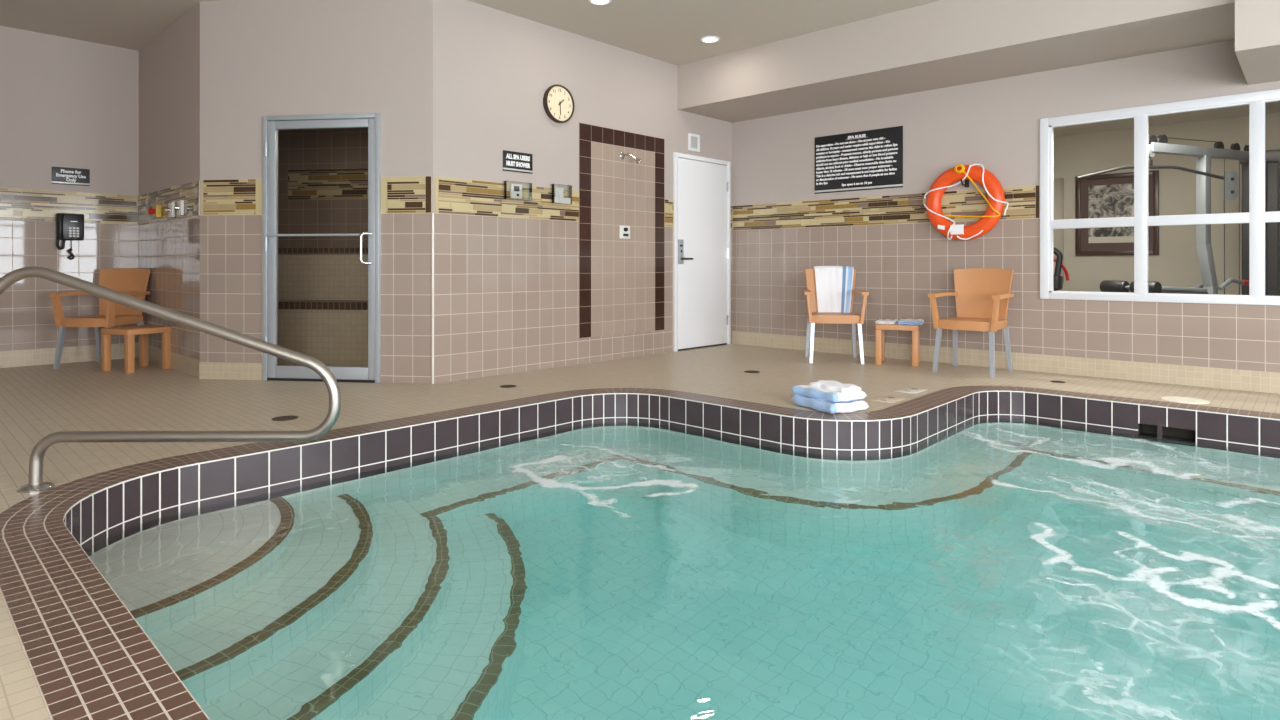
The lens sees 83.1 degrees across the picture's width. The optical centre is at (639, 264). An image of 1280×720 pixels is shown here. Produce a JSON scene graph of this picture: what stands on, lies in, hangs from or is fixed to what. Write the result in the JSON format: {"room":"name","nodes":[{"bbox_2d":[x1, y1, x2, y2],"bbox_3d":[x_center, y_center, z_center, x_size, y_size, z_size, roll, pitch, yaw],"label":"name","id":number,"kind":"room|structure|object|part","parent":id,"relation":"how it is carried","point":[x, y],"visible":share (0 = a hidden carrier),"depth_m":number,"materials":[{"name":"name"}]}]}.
{"room":"indoor swimming pool","nodes":[
{"label":"indoor swimming pool","id":0,"kind":"room"},
{"bbox_2d":[0,26,138,367],"bbox_3d":[-6.482,-0.588,5.290,0.120,2.955,4.692,0,0,43],"label":"wall","id":1,"kind":"structure","parent":0,"point":[65,102],"depth_m":6.53,"materials":[{"name":"beige paint"}]},
{"bbox_2d":[0,188,137,224],"bbox_3d":[-6.404,-0.528,5.280,0.008,0.277,4.584,0,0,43],"label":"trim","id":2,"kind":"structure","parent":1,"relation":"attached to","point":[15,204],"depth_m":6.55,"materials":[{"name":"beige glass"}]},
{"bbox_2d":[55,213,83,259],"bbox_3d":[-5.149,-0.256,6.524,0.133,0.418,0.203,0,0,43],"label":"wall telephone","id":3,"kind":"object","parent":1,"relation":"attached to","point":[68,226],"visible":1,"depth_m":6.51,"materials":[{"name":"black plastic"}]},
{"bbox_3d":[-5.189,-0.140,6.520,0.029,0.185,0.141,0,0,27],"label":"cord","id":4,"kind":"part","parent":3,"relation":"part of","materials":[{"name":"black plastic"}]},
{"bbox_2d":[52,166,89,185],"bbox_3d":[-5.183,-0.807,6.577,0.011,0.155,0.275,0,0,43],"label":"sign","id":5,"kind":"object","parent":1,"relation":"attached to","point":[60,175],"visible":1,"depth_m":6.57,"materials":[{"name":"grey plastic"}]},
{"bbox_2d":[139,2,199,377],"bbox_3d":[-4.101,-0.588,6.355,1.894,2.955,0.120,0,0,43],"label":"wall","id":6,"kind":"structure","parent":0,"point":[169,64],"depth_m":6.18,"materials":[{"name":"beige paint"}]},
{"bbox_2d":[148,205,161,217],"bbox_3d":[-4.293,-0.475,6.380,0.110,0.110,0.089,0,0,43],"label":"switch","id":7,"kind":"object","parent":6,"relation":"attached to","point":[156,211],"visible":1,"depth_m":6.36,"materials":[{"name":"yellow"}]},
{"bbox_2d":[138,180,199,223],"bbox_3d":[-4.144,-0.528,6.307,1.882,0.277,0.008,0,0,43],"label":"trim","id":8,"kind":"structure","parent":6,"relation":"attached to","point":[189,192],"depth_m":6.19,"materials":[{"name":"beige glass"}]},
{"bbox_2d":[165,202,174,217],"bbox_3d":[-3.986,-0.467,6.117,0.120,0.124,0.054,0,0,43],"label":"switch","id":9,"kind":"object","parent":6,"relation":"attached to","point":[171,212],"visible":0.99,"depth_m":6.10,"materials":[{"name":"white"}]},
{"bbox_2d":[174,200,183,215],"bbox_3d":[-3.800,-0.470,5.941,0.120,0.124,0.054,0,0,43],"label":"switch","id":10,"kind":"object","parent":6,"relation":"attached to","point":[180,204],"visible":1,"depth_m":5.92,"materials":[{"name":"white"}]},
{"bbox_2d":[200,0,432,383],"bbox_3d":[-2.494,-0.588,5.597,1.916,2.955,0.120,0,0,8],"label":"wall","id":11,"kind":"structure","parent":0,"point":[259,58],"depth_m":5.54,"materials":[{"name":"beige paint"}]},
{"bbox_2d":[199,362,261,379],"bbox_3d":[-3.182,0.825,5.623,0.541,0.130,0.009,0,0,7],"label":"baseboard","id":12,"kind":"structure","parent":11,"relation":"attached to","point":[207,370],"depth_m":5.62,"materials":[{"name":"tile"}]},
{"bbox_2d":[201,179,261,214],"bbox_3d":[-3.178,-0.528,5.623,0.529,0.277,0.008,0,0,7],"label":"trim","id":13,"kind":"structure","parent":11,"relation":"attached to","point":[225,196],"depth_m":5.62,"materials":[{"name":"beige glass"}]},
{"bbox_2d":[262,113,380,382],"bbox_3d":[-2.437,-0.130,5.544,0.955,2.040,0.172,0,0,7],"label":"door","id":14,"kind":"structure","parent":11,"relation":"in","point":[271,370],"depth_m":5.51,"materials":[{"name":"grey metal"}]},
{"bbox_3d":[-2.069,-0.127,5.441,0.088,0.246,0.023,0,0,-31],"label":"pull handle","id":15,"kind":"part","parent":14,"relation":"part of","materials":[{"name":"silver metal"}]},
{"bbox_2d":[381,176,431,212],"bbox_3d":[-1.761,-0.528,5.436,0.404,0.277,0.008,0,0,7],"label":"trim","id":16,"kind":"structure","parent":11,"relation":"attached to","point":[403,194],"depth_m":5.43,"materials":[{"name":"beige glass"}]},
{"bbox_2d":[432,213,433,383],"bbox_3d":[-1.552,0.250,5.410,0.018,1.280,0.017,0,0,43],"label":"trim","id":17,"kind":"structure","parent":11,"relation":"attached to","point":[432,213],"depth_m":5.40,"materials":[{"name":"white metal"}]},
{"bbox_2d":[278,128,367,247],"bbox_3d":[-2.964,-0.235,6.496,2.950,2.250,1.520,0,0,8],"label":"wall","id":18,"kind":"structure","parent":0,"point":[337,148],"depth_m":7.30,"materials":[{"name":"tile"}]},
{"bbox_2d":[288,168,367,199],"bbox_3d":[-2.494,-0.815,7.197,2.190,0.310,0.010,0,0,7],"label":"trim","id":19,"kind":"structure","parent":18,"relation":"attached to","point":[348,183],"depth_m":7.28,"materials":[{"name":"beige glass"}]},
{"bbox_2d":[0,0,940,65],"bbox_3d":[-0.476,-2.115,3.017,11.990,0.100,9.840,0,0,43],"label":"ceiling","id":20,"kind":"structure","parent":0,"point":[669,31],"depth_m":6.05,"materials":[{"name":"beige paint"}]},
{"bbox_2d":[588,0,611,4],"bbox_3d":[-0.312,-2.058,5.627,0.184,0.011,0.184,0,0,43],"label":"recessed light","id":21,"kind":"object","parent":20,"relation":"in","point":[596,2],"visible":1,"depth_m":5.65,"materials":[{"name":"white paint"}]},
{"bbox_2d":[700,36,719,42],"bbox_3d":[0.639,-2.058,6.597,0.184,0.011,0.184,0,0,43],"label":"recessed light","id":22,"kind":"object","parent":20,"relation":"in","point":[707,39],"visible":1,"depth_m":6.59,"materials":[{"name":"white paint"}]},
{"bbox_2d":[433,0,731,383],"bbox_3d":[-0.299,-0.588,6.835,0.120,2.955,3.790,0,0,43],"label":"wall","id":23,"kind":"structure","parent":0,"point":[506,289],"depth_m":6.01,"materials":[{"name":"beige paint"}]},
{"bbox_2d":[434,176,578,221],"bbox_3d":[-1.044,-0.528,5.949,0.008,0.277,1.453,0,0,43],"label":"trim","id":24,"kind":"structure","parent":23,"relation":"attached to","point":[451,195],"depth_m":5.81,"materials":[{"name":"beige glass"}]},
{"bbox_2d":[503,180,531,201],"bbox_3d":[-1.008,-0.607,5.938,0.057,0.150,0.260,0,0,43],"label":"thermostat","id":25,"kind":"object","parent":23,"relation":"attached to","point":[515,189],"visible":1,"depth_m":5.94,"materials":[{"name":"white plastic"}]},
{"bbox_2d":[503,150,532,173],"bbox_3d":[-1.010,-0.852,5.981,0.011,0.165,0.300,0,0,43],"label":"notice sign","id":26,"kind":"object","parent":23,"relation":"attached to","point":[512,161],"visible":1,"depth_m":5.97,"materials":[{"name":"black plastic"}]},
{"bbox_2d":[543,84,574,122],"bbox_3d":[-0.702,-1.402,6.281,0.044,0.332,0.332,0,0,43],"label":"wall clock","id":27,"kind":"object","parent":23,"relation":"attached to","point":[558,102],"visible":1,"depth_m":6.27,"materials":[{"name":"brown"}]},
{"bbox_2d":[550,184,571,204],"bbox_3d":[-0.687,-0.615,6.280,0.057,0.165,0.200,0,0,43],"label":"light switch","id":28,"kind":"object","parent":23,"relation":"attached to","point":[559,192],"visible":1,"depth_m":6.27,"materials":[{"name":"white plastic"}]},
{"bbox_2d":[555,187,563,197],"bbox_3d":[-0.703,-0.615,6.296,0.011,0.120,0.090,0,0,43],"label":"switch plate","id":29,"kind":"object","parent":28,"relation":"attached to","point":[559,192],"depth_m":6.28,"materials":[{"name":"white paint"}]},
{"bbox_2d":[579,123,663,337],"bbox_3d":[-0.150,-0.311,6.902,0.006,1.934,1.156,0,0,43],"label":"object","id":30,"kind":"structure","parent":23,"relation":"attached to","point":[621,281],"depth_m":6.84,"materials":[{"name":"tile"}]},
{"bbox_2d":[619,225,629,238],"bbox_3d":[-0.137,-0.313,6.888,0.032,0.124,0.140,0,0,43],"label":"shower valve","id":31,"kind":"object","parent":23,"relation":"attached to","point":[624,231],"visible":1,"depth_m":6.88,"materials":[{"name":"white"}]},
{"bbox_2d":[620,152,640,163],"bbox_3d":[-0.088,-1.014,6.873,0.202,0.116,0.060,0,0,4],"label":"shower","id":32,"kind":"object","parent":23,"relation":"attached to","point":[622,155],"visible":1,"depth_m":6.85,"materials":[{"name":"silver metal"}]},
{"bbox_2d":[664,199,672,226],"bbox_3d":[0.295,-0.528,7.374,0.008,0.277,0.135,0,0,43],"label":"trim","id":33,"kind":"structure","parent":23,"relation":"attached to","point":[668,204],"depth_m":7.37,"materials":[{"name":"beige glass"}]},
{"bbox_2d":[688,133,699,151],"bbox_3d":[0.575,-1.300,7.667,0.013,0.180,0.186,0,0,43],"label":"air vent","id":34,"kind":"object","parent":23,"relation":"in","point":[693,139],"visible":1,"depth_m":7.66,"materials":[{"name":"white paint"}]},
{"bbox_2d":[673,152,730,351],"bbox_3d":[0.700,-0.135,7.747,0.086,2.050,0.959,0,0,43],"label":"door","id":35,"kind":"structure","parent":23,"relation":"in","point":[701,190],"depth_m":7.74,"materials":[{"name":"white paint"}]},
{"bbox_3d":[0.424,-0.138,7.476,0.017,0.255,0.077,0,0,43],"label":"lock plate","id":36,"kind":"part","parent":35,"relation":"part of","materials":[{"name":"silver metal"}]},
{"bbox_2d":[0,344,1279,719],"bbox_3d":[-0.476,0.890,3.016,11.990,0.001,9.840,0,0,43],"label":"floor","id":37,"kind":"structure","parent":0,"point":[37,401],"depth_m":5.04,"materials":[{"name":"tile"}]},
{"bbox_2d":[49,268,149,368],"bbox_3d":[-4.750,0.458,6.415,0.564,0.861,0.545,0,0,4],"label":"armchair","id":38,"kind":"object","parent":37,"relation":"on","point":[133,282],"visible":0.83,"depth_m":6.53,"materials":[{"name":"wood"}]},
{"bbox_3d":[-4.981,0.703,6.200,0.052,0.372,0.084,0,0,4],"label":"leg","id":39,"kind":"part","parent":38,"relation":"part of","materials":[{"name":"grey metal"}]},
{"bbox_3d":[-4.990,0.383,6.407,0.076,0.295,0.478,0,0,6],"label":"armrest","id":40,"kind":"part","parent":38,"relation":"part of","materials":[{"name":"wood"}]},
{"bbox_3d":[-4.951,0.703,6.606,0.052,0.372,0.084,0,0,4],"label":"leg","id":41,"kind":"part","parent":38,"relation":"part of","materials":[{"name":"grey metal"}]},
{"bbox_3d":[-4.753,0.492,6.383,0.450,0.075,0.440,0,0,4],"label":"seat","id":42,"kind":"part","parent":38,"relation":"part of","materials":[{"name":"wood"}]},
{"bbox_3d":[-4.735,0.267,6.630,0.490,0.478,0.113,0,0,4],"label":"backrest","id":43,"kind":"part","parent":38,"relation":"part of","materials":[{"name":"wood"}]},
{"bbox_3d":[-4.514,0.383,6.372,0.076,0.295,0.478,0,0,3],"label":"armrest","id":44,"kind":"part","parent":38,"relation":"part of","materials":[{"name":"wood"}]},
{"bbox_2d":[101,325,170,373],"bbox_3d":[-4.270,0.710,6.127,0.370,0.359,0.370,0,0,23],"label":"side table","id":45,"kind":"object","parent":37,"relation":"on","point":[129,332],"visible":1,"depth_m":6.03,"materials":[{"name":"wood"}]},
{"bbox_3d":[-4.471,0.732,6.046,0.052,0.315,0.052,0,0,23],"label":"leg","id":46,"kind":"part","parent":45,"relation":"part of","materials":[{"name":"wood"}]},
{"bbox_3d":[-4.190,0.732,5.926,0.052,0.315,0.052,0,0,23],"label":"leg","id":47,"kind":"part","parent":45,"relation":"part of","materials":[{"name":"wood"}]},
{"bbox_3d":[-4.351,0.732,6.328,0.052,0.315,0.052,0,0,23],"label":"leg","id":48,"kind":"part","parent":45,"relation":"part of","materials":[{"name":"wood"}]},
{"bbox_3d":[-4.069,0.732,6.207,0.052,0.315,0.052,0,0,23],"label":"leg","id":49,"kind":"part","parent":45,"relation":"part of","materials":[{"name":"wood"}]},
{"bbox_2d":[0,266,340,492],"bbox_3d":[-1.950,0.447,2.854,1.520,0.884,0.146,0,0,0],"label":"handrail","id":50,"kind":"object","parent":37,"relation":"on","point":[35,484],"visible":1,"depth_m":2.85,"materials":[{"name":"silver metal"}]},
{"bbox_2d":[272,415,297,420],"bbox_3d":[-2.058,0.888,4.186,0.140,0.003,0.140,0,0,43],"label":"floor drain","id":51,"kind":"object","parent":37,"relation":"on","point":[290,417],"visible":1,"depth_m":4.17,"materials":[{"name":"brown"}]},
{"bbox_2d":[278,248,367,366],"bbox_3d":[-2.553,0.364,6.750,2.190,1.048,0.900,0,0,8],"label":"bench","id":52,"kind":"object","parent":37,"relation":"on","point":[323,292],"visible":0.2,"depth_m":6.38,"materials":[{"name":"tile"}]},
{"bbox_2d":[500,385,515,387],"bbox_3d":[-0.966,0.888,5.289,0.120,0.003,0.120,0,0,43],"label":"floor drain","id":53,"kind":"object","parent":37,"relation":"on","point":[502,386],"visible":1,"depth_m":5.27,"materials":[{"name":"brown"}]},
{"bbox_2d":[0,386,1279,719],"bbox_3d":[1.253,1.528,2.936,5.544,1.283,5.514,0,0,43],"label":"swimming pool","id":54,"kind":"object","parent":37,"relation":"in","point":[88,657],"visible":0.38,"depth_m":3.57,"materials":[{"name":"tile"}]},
{"bbox_2d":[85,419,1279,719],"bbox_3d":[1.258,1.667,2.938,5.175,1.165,5.150,0,0,43],"label":"water","id":55,"kind":"object","parent":54,"relation":"in","point":[992,569],"visible":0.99,"depth_m":2.48,"materials":[{"name":"teal liquid"}]},
{"bbox_2d":[791,394,868,413],"bbox_3d":[1.173,0.855,4.501,0.300,0.061,0.412,0,0,-25],"label":"folded towel","id":56,"kind":"object","parent":54,"relation":"on","point":[817,404],"visible":0.73,"depth_m":4.36,"materials":[{"name":"white fabric"}]},
{"bbox_2d":[791,380,866,401],"bbox_3d":[1.180,0.785,4.539,0.280,0.084,0.397,0,0,-30],"label":"folded towel","id":57,"kind":"object","parent":56,"relation":"on","point":[829,390],"visible":1,"depth_m":4.44,"materials":[{"name":"white fabric"}]},
{"bbox_2d":[744,370,759,372],"bbox_3d":[0.932,0.888,6.006,0.130,0.003,0.130,0,0,43],"label":"floor drain","id":58,"kind":"object","parent":37,"relation":"on","point":[750,371],"visible":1,"depth_m":6.01,"materials":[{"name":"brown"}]},
{"bbox_2d":[803,268,868,363],"bbox_3d":[1.812,0.458,6.776,0.564,0.861,0.545,0,0,8],"label":"armchair","id":59,"kind":"object","parent":37,"relation":"on","point":[814,316],"visible":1,"depth_m":6.57,"materials":[{"name":"wood"}]},
{"bbox_3d":[1.626,0.703,6.981,0.052,0.372,0.084,0,0,8],"label":"leg","id":60,"kind":"part","parent":59,"relation":"part of","materials":[{"name":"grey metal"}]},
{"bbox_3d":[1.572,0.383,6.786,0.076,0.295,0.478,0,0,10],"label":"armrest","id":61,"kind":"part","parent":59,"relation":"part of","materials":[{"name":"wood"}]},
{"bbox_3d":[1.568,0.703,6.579,0.052,0.372,0.084,0,0,8],"label":"leg","id":62,"kind":"part","parent":59,"relation":"part of","materials":[{"name":"grey metal"}]},
{"bbox_3d":[1.843,0.267,6.990,0.490,0.478,0.113,0,0,8],"label":"backrest","id":63,"kind":"part","parent":59,"relation":"part of","materials":[{"name":"wood"}]},
{"bbox_2d":[814,266,853,312],"bbox_3d":[1.877,0.238,6.985,0.370,0.460,0.146,0,0,8],"label":"towel","id":64,"kind":"object","parent":59,"relation":"on","point":[834,284],"visible":1,"depth_m":6.96,"materials":[{"name":"white fabric"}]},
{"bbox_3d":[1.808,0.492,6.744,0.450,0.075,0.440,0,0,8],"label":"seat","id":65,"kind":"part","parent":59,"relation":"part of","materials":[{"name":"wood"}]},
{"bbox_3d":[2.049,0.703,6.920,0.052,0.372,0.084,0,0,8],"label":"leg","id":66,"kind":"part","parent":59,"relation":"part of","materials":[{"name":"grey metal"}]},
{"bbox_3d":[1.991,0.703,6.518,0.052,0.372,0.084,0,0,8],"label":"leg","id":67,"kind":"part","parent":59,"relation":"part of","materials":[{"name":"grey metal"}]},
{"bbox_3d":[2.045,0.383,6.718,0.076,0.295,0.478,0,0,7],"label":"armrest","id":68,"kind":"part","parent":59,"relation":"part of","materials":[{"name":"wood"}]},
{"bbox_2d":[870,395,904,402],"bbox_3d":[1.637,0.887,4.777,0.150,0.004,0.220,0,0,43],"label":"depth marker","id":69,"kind":"object","parent":37,"relation":"on","point":[888,399],"visible":1,"depth_m":4.76,"materials":[{"name":"beige tile"}]},
{"bbox_2d":[875,324,920,366],"bbox_3d":[2.335,0.710,6.536,0.370,0.359,0.370,0,0,23],"label":"side table","id":70,"kind":"object","parent":37,"relation":"on","point":[880,328],"visible":0.87,"depth_m":6.41,"materials":[{"name":"wood"}]},
{"bbox_3d":[2.134,0.732,6.456,0.052,0.315,0.052,0,0,23],"label":"leg","id":71,"kind":"part","parent":70,"relation":"part of","materials":[{"name":"wood"}]},
{"bbox_3d":[2.255,0.732,6.737,0.052,0.315,0.052,0,0,23],"label":"leg","id":72,"kind":"part","parent":70,"relation":"part of","materials":[{"name":"wood"}]},
{"bbox_2d":[875,319,898,324],"bbox_3d":[2.249,0.515,6.567,0.184,0.029,0.290,0,0,25],"label":"folded towel","id":73,"kind":"object","parent":70,"relation":"on","point":[880,321],"visible":0.98,"depth_m":6.46,"materials":[{"name":"white fabric"}]},
{"bbox_2d":[897,319,923,325],"bbox_3d":[2.431,0.509,6.474,0.213,0.039,0.300,0,0,25],"label":"folded towel","id":74,"kind":"object","parent":70,"relation":"on","point":[919,322],"visible":1,"depth_m":6.37,"materials":[{"name":"blue fabric"}]},
{"bbox_3d":[2.415,0.732,6.335,0.052,0.315,0.052,0,0,23],"label":"leg","id":75,"kind":"part","parent":70,"relation":"part of","materials":[{"name":"wood"}]},
{"bbox_3d":[2.536,0.732,6.616,0.052,0.315,0.052,0,0,23],"label":"leg","id":76,"kind":"part","parent":70,"relation":"part of","materials":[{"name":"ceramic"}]},
{"bbox_2d":[895,387,927,393],"bbox_3d":[1.920,0.887,5.115,0.150,0.004,0.220,0,0,43],"label":"depth marker","id":77,"kind":"object","parent":37,"relation":"on","point":[906,389],"visible":1,"depth_m":5.10,"materials":[{"name":"white tile"}]},
{"bbox_2d":[928,268,1014,377],"bbox_3d":[2.798,0.458,6.050,0.564,0.861,0.545,0,0,43],"label":"armchair","id":78,"kind":"object","parent":37,"relation":"on","point":[982,295],"visible":1,"depth_m":6.10,"materials":[{"name":"wood"}]},
{"bbox_3d":[2.484,0.703,6.028,0.052,0.372,0.084,0,0,43],"label":"leg","id":79,"kind":"part","parent":78,"relation":"part of","materials":[{"name":"grey metal"}]},
{"bbox_3d":[2.607,0.383,6.195,0.076,0.295,0.478,0,0,45],"label":"armrest","id":80,"kind":"part","parent":78,"relation":"part of","materials":[{"name":"wood"}]},
{"bbox_3d":[2.762,0.703,6.325,0.052,0.372,0.084,0,0,43],"label":"leg","id":81,"kind":"part","parent":78,"relation":"part of","materials":[{"name":"grey metal"}]},
{"bbox_3d":[2.776,0.492,6.026,0.450,0.075,0.440,0,0,43],"label":"seat","id":82,"kind":"part","parent":78,"relation":"part of","materials":[{"name":"wood"}]},
{"bbox_3d":[2.946,0.267,6.207,0.490,0.478,0.113,0,0,43],"label":"backrest","id":83,"kind":"part","parent":78,"relation":"part of","materials":[{"name":"wood"}]},
{"bbox_3d":[2.796,0.703,5.735,0.052,0.372,0.084,0,0,43],"label":"leg","id":84,"kind":"part","parent":78,"relation":"part of","materials":[{"name":"grey metal"}]},
{"bbox_3d":[2.955,0.383,5.868,0.076,0.295,0.478,0,0,42],"label":"armrest","id":85,"kind":"part","parent":78,"relation":"part of","materials":[{"name":"wood"}]},
{"bbox_3d":[3.074,0.703,6.032,0.052,0.372,0.084,0,0,43],"label":"leg","id":86,"kind":"part","parent":78,"relation":"part of","materials":[{"name":"grey metal"}]},
{"bbox_2d":[1161,396,1209,403],"bbox_3d":[3.580,0.885,4.743,0.260,0.009,0.260,0,0,43],"label":"lid","id":87,"kind":"object","parent":37,"relation":"on","point":[1187,400],"visible":1,"depth_m":4.72,"materials":[{"name":"beige plastic"}]},
{"bbox_2d":[677,0,1234,122],"bbox_3d":[3.740,-1.837,4.987,8.300,0.455,0.955,0,0,43],"label":"ceiling","id":88,"kind":"structure","parent":0,"point":[943,43],"depth_m":5.80,"materials":[{"name":"beige paint"}]},
{"bbox_2d":[732,40,1279,393],"bbox_3d":[4.108,-0.588,5.378,8.300,2.955,0.120,0,0,43],"label":"wall","id":89,"kind":"structure","parent":0,"point":[994,124],"depth_m":6.33,"materials":[{"name":"beige paint"}]},
{"bbox_2d":[814,126,902,193],"bbox_3d":[2.142,-1.025,7.134,0.930,0.580,0.011,0,0,43],"label":"sign","id":90,"kind":"object","parent":89,"relation":"attached to","point":[869,159],"visible":1,"depth_m":7.10,"materials":[{"name":"black plastic"},{"name":"white lettering paint"}]},
{"bbox_2d":[732,185,1039,230],"bbox_3d":[2.189,-0.528,7.093,3.138,0.277,0.008,0,0,43],"label":"trim","id":91,"kind":"structure","parent":89,"relation":"attached to","point":[1024,201],"depth_m":6.99,"materials":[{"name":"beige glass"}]},
{"bbox_2d":[960,179,968,187],"bbox_3d":[2.858,-0.750,6.367,0.036,0.120,0.151,0,0,43],"label":"ring hook","id":92,"kind":"object","parent":89,"relation":"attached to","point":[966,184],"visible":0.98,"depth_m":6.41,"materials":[{"name":"grey metal"}]},
{"bbox_2d":[924,164,1008,239],"bbox_3d":[2.855,-0.552,6.348,0.719,0.670,0.136,0,0,43],"label":"life ring","id":93,"kind":"object","parent":89,"relation":"attached to","point":[996,202],"visible":1,"depth_m":6.31,"materials":[{"name":"orange plastic"}]},
{"bbox_2d":[1040,89,1279,305],"bbox_3d":[4.117,-0.468,5.315,2.100,1.495,0.080,0,0,43],"label":"window","id":94,"kind":"structure","parent":89,"relation":"in","point":[1256,217],"depth_m":5.51,"materials":[{"name":"white plastic"}]},
{"bbox_2d":[1053,113,1279,294],"bbox_3d":[6.374,-0.345,7.353,5.100,2.470,0.100,0,0,43],"label":"wall","id":95,"kind":"structure","parent":0,"point":[1176,264],"depth_m":7.85,"materials":[{"name":"beige paint"}]},
{"bbox_2d":[1053,177,1065,283],"bbox_3d":[4.928,-0.410,8.633,0.280,1.260,0.011,0,0,43],"label":"wall mirror","id":96,"kind":"object","parent":95,"relation":"attached to","point":[1059,184],"visible":0.45,"depth_m":8.57,"materials":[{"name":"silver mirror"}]},
{"bbox_2d":[1075,170,1158,255],"bbox_3d":[5.393,-0.573,8.181,0.800,0.930,0.034,0,0,43],"label":"framed picture","id":97,"kind":"object","parent":95,"relation":"attached to","point":[1102,195],"visible":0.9,"depth_m":8.22,"materials":[{"name":"brown wood"}]},
{"bbox_2d":[1088,183,1133,236],"bbox_3d":[5.396,-0.618,8.184,0.540,0.590,0.002,0,0,43],"label":"print","id":98,"kind":"object","parent":97,"relation":"attached to","point":[1105,200],"depth_m":8.22},
{"bbox_2d":[1053,102,1279,136],"bbox_3d":[5.388,-1.580,6.303,5.100,0.100,2.980,0,0,43],"label":"ceiling","id":99,"kind":"structure","parent":0,"point":[1273,107],"depth_m":7.59,"materials":[{"name":"beige paint"}]},
{"bbox_2d":[1235,0,1279,84],"bbox_3d":[5.322,-1.567,3.402,3.825,0.585,1.100,0,0,43],"label":"ceiling","id":100,"kind":"structure","parent":0,"point":[1257,22],"depth_m":4.28,"materials":[{"name":"beige paint"}]},
{"bbox_3d":[5.388,0.915,6.303,5.100,0.050,2.980,0,0,43],"label":"floor","id":101,"kind":"structure","parent":0,"visible":0},
{"bbox_2d":[1053,247,1068,290],"bbox_3d":[4.399,0.349,7.835,0.569,1.083,0.417,0,0,-8],"label":"exercise bike","id":102,"kind":"object","parent":101,"relation":"on","point":[1057,278],"visible":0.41,"depth_m":7.79,"materials":[{"name":"black plastic"}]},
{"bbox_3d":[4.495,0.127,7.814,0.127,0.639,0.160,0,0,43],"label":"post","id":103,"kind":"part","parent":102,"relation":"part of","materials":[{"name":"black plastic"}]},
{"bbox_2d":[1076,134,1279,295],"bbox_3d":[5.053,-0.123,6.451,2.606,2.024,0.754,0,0,-11],"label":"cable machine","id":104,"kind":"object","parent":101,"relation":"on","point":[1159,145],"visible":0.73,"depth_m":6.51,"materials":[{"name":"silver metal"}]},
{"bbox_3d":[4.620,0.210,6.317,1.013,0.084,0.440,0,0,-22],"label":"press arm","id":105,"kind":"part","parent":104,"relation":"part of","materials":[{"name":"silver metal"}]},
{"bbox_3d":[5.442,-0.730,6.645,0.110,0.260,0.024,0,0,0],"label":"floating pulley plate","id":106,"kind":"part","parent":104,"relation":"part of","materials":[{"name":"silver metal"}]},
{"bbox_3d":[5.800,-0.085,6.698,0.026,1.750,0.026,0,0,-22],"label":"guide rod","id":107,"kind":"part","parent":104,"relation":"part of","materials":[{"name":"grey metal"}]},
{"bbox_3d":[5.873,-0.085,6.630,0.026,1.750,0.026,0,0,-22],"label":"guide rod","id":108,"kind":"part","parent":104,"relation":"part of","materials":[{"name":"grey metal"}]}
]}

